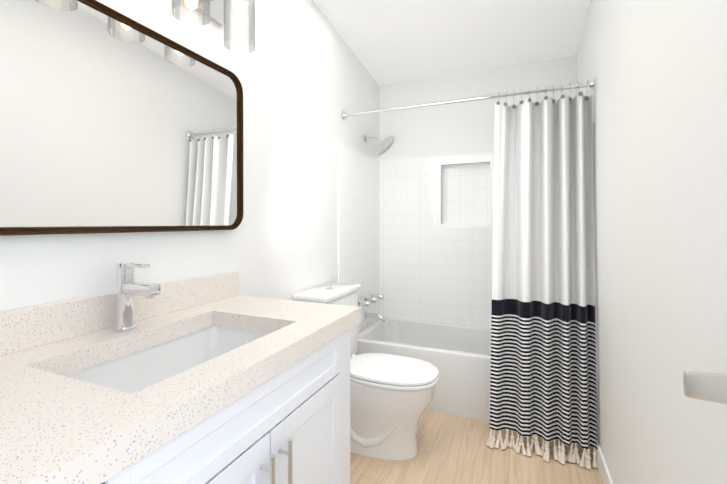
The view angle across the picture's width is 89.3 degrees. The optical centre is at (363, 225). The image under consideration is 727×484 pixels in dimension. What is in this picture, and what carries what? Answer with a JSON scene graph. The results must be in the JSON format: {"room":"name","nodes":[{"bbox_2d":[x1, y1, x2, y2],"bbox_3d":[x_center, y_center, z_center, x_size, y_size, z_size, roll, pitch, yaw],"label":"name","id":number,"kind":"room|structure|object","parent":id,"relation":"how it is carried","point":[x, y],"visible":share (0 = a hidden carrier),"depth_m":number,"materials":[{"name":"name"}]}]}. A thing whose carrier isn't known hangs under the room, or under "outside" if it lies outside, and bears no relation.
{"room":"bathroom","nodes":[
{"label":"bathroom","id":0,"kind":"room"},
{"bbox_2d":[0,0,378,311],"bbox_3d":[-0.512,-0.213,1.888,0.120,2.849,3.430,0,0,23],"label":"wall","id":1,"kind":"structure","parent":0,"point":[303,75],"depth_m":1.81,"materials":[{"name":"white paint"}]},
{"bbox_2d":[0,0,242,235],"bbox_3d":[-0.764,-0.310,1.082,0.042,0.663,1.150,0,0,23],"label":"mirror","id":2,"kind":"object","parent":1,"relation":"attached to","point":[112,120],"visible":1,"depth_m":1.09,"materials":[{"name":"clear glass"}]},
{"bbox_2d":[172,0,254,52],"bbox_3d":[-0.651,-0.804,1.099,0.235,0.269,0.863,0,0,23],"label":"sconce","id":3,"kind":"object","parent":1,"relation":"attached to","point":[217,11],"visible":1,"depth_m":1.38,"materials":[{"name":"glass"}]},
{"bbox_2d":[338,143,379,331],"bbox_3d":[-0.016,0.317,2.893,0.012,1.775,0.800,0,0,23],"label":"wall tiles","id":4,"kind":"structure","parent":1,"relation":"attached to","point":[358,217],"depth_m":2.86,"materials":[{"name":"white"}]},
{"bbox_2d":[358,292,385,321],"bbox_3d":[0.096,0.662,2.931,0.168,0.198,0.362,0,0,23],"label":"tub faucet","id":5,"kind":"object","parent":4,"relation":"attached to","point":[367,301],"visible":0.96,"depth_m":2.92,"materials":[{"name":"silver metal"}]},
{"bbox_2d":[365,134,394,155],"bbox_3d":[0.132,-0.646,2.921,0.235,0.175,0.202,0,0,23],"label":"shower head","id":6,"kind":"object","parent":1,"relation":"attached to","point":[384,145],"visible":1,"depth_m":2.91},
{"bbox_2d":[313,0,590,85],"bbox_3d":[0.241,-1.425,1.550,1.764,0.440,3.450,0,0,23],"label":"ceiling","id":7,"kind":"structure","parent":0,"point":[392,41],"depth_m":2.47,"materials":[{"name":"white paint"}]},
{"bbox_2d":[350,410,602,483],"bbox_3d":[0.092,1.246,1.218,1.764,0.060,4.210,0,0,23],"label":"floor","id":8,"kind":"structure","parent":0,"point":[453,449],"depth_m":1.87,"materials":[{"name":"brown wood"}]},
{"bbox_2d":[0,272,361,483],"bbox_3d":[-0.517,0.712,0.919,0.628,1.012,1.250,0,0,23],"label":"bathroom vanity","id":9,"kind":"object","parent":8,"relation":"on","point":[216,379],"visible":1,"depth_m":0.90,"materials":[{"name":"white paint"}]},
{"bbox_2d":[115,262,160,331],"bbox_3d":[-0.658,0.208,1.070,0.154,0.196,0.054,0,0,23],"label":"faucet","id":10,"kind":"object","parent":9,"relation":"on","point":[128,288],"visible":1,"depth_m":1.07,"materials":[{"name":"silver metal"}]},
{"bbox_2d":[292,282,439,459],"bbox_3d":[0.044,0.788,2.066,0.754,0.843,0.452,0,0,23],"label":"toilet","id":11,"kind":"object","parent":8,"relation":"on","point":[391,396],"visible":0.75,"depth_m":1.91,"materials":[{"name":"white ceramic"}]},
{"bbox_2d":[356,318,490,422],"bbox_3d":[0.703,1.008,2.656,1.500,0.395,0.678,0,0,23],"label":"bathtub","id":12,"kind":"object","parent":8,"relation":"on","point":[458,357],"visible":0.44,"depth_m":2.43,"materials":[{"name":"white ceramic"}]},
{"bbox_2d":[379,55,575,328],"bbox_3d":[0.875,-0.042,3.053,1.524,2.490,0.204,0,0,23],"label":"wall","id":13,"kind":"structure","parent":0,"point":[436,199],"depth_m":3.06,"materials":[{"name":"white tile"}]},
{"bbox_2d":[576,0,726,483],"bbox_3d":[1.002,-0.209,1.246,0.120,2.849,3.430,0,0,23],"label":"wall","id":14,"kind":"structure","parent":0,"point":[656,70],"depth_m":1.07,"materials":[{"name":"white paint"}]},
{"bbox_2d":[342,78,595,119],"bbox_3d":[0.559,-0.777,2.304,1.523,0.060,0.060,0,0,23],"label":"shower curtain rod","id":15,"kind":"object","parent":14,"relation":"attached to","point":[589,84],"visible":0.96,"depth_m":2.23,"materials":[{"name":"silver metal"}]},
{"bbox_2d":[486,80,597,468],"bbox_3d":[0.976,0.206,2.024,0.550,2.011,0.319,0,0,23],"label":"shower curtain","id":16,"kind":"object","parent":15,"relation":"hanging from","point":[543,363],"visible":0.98,"depth_m":2.02,"materials":[{"name":"fabric"}]},
{"bbox_2d":[592,123,593,202],"bbox_3d":[1.396,0.321,2.348,0.012,1.775,0.700,0,0,23],"label":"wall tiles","id":17,"kind":"structure","parent":14,"relation":"attached to","point":[593,158],"depth_m":2.02,"materials":[{"name":"white tile"}]},
{"bbox_2d":[595,440,612,483],"bbox_3d":[0.768,1.166,0.876,0.013,0.105,2.310,0,0,23],"label":"baseboard","id":18,"kind":"structure","parent":14,"relation":"attached to","point":[604,472],"depth_m":1.73,"materials":[{"name":"white"}]},
{"bbox_2d":[683,370,726,403],"bbox_3d":[0.641,0.295,0.669,0.089,0.068,0.068,0,0,23],"label":"door handle","id":19,"kind":"object","parent":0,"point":[707,386],"visible":1,"depth_m":0.67,"materials":[{"name":"silver metal"}]}
]}

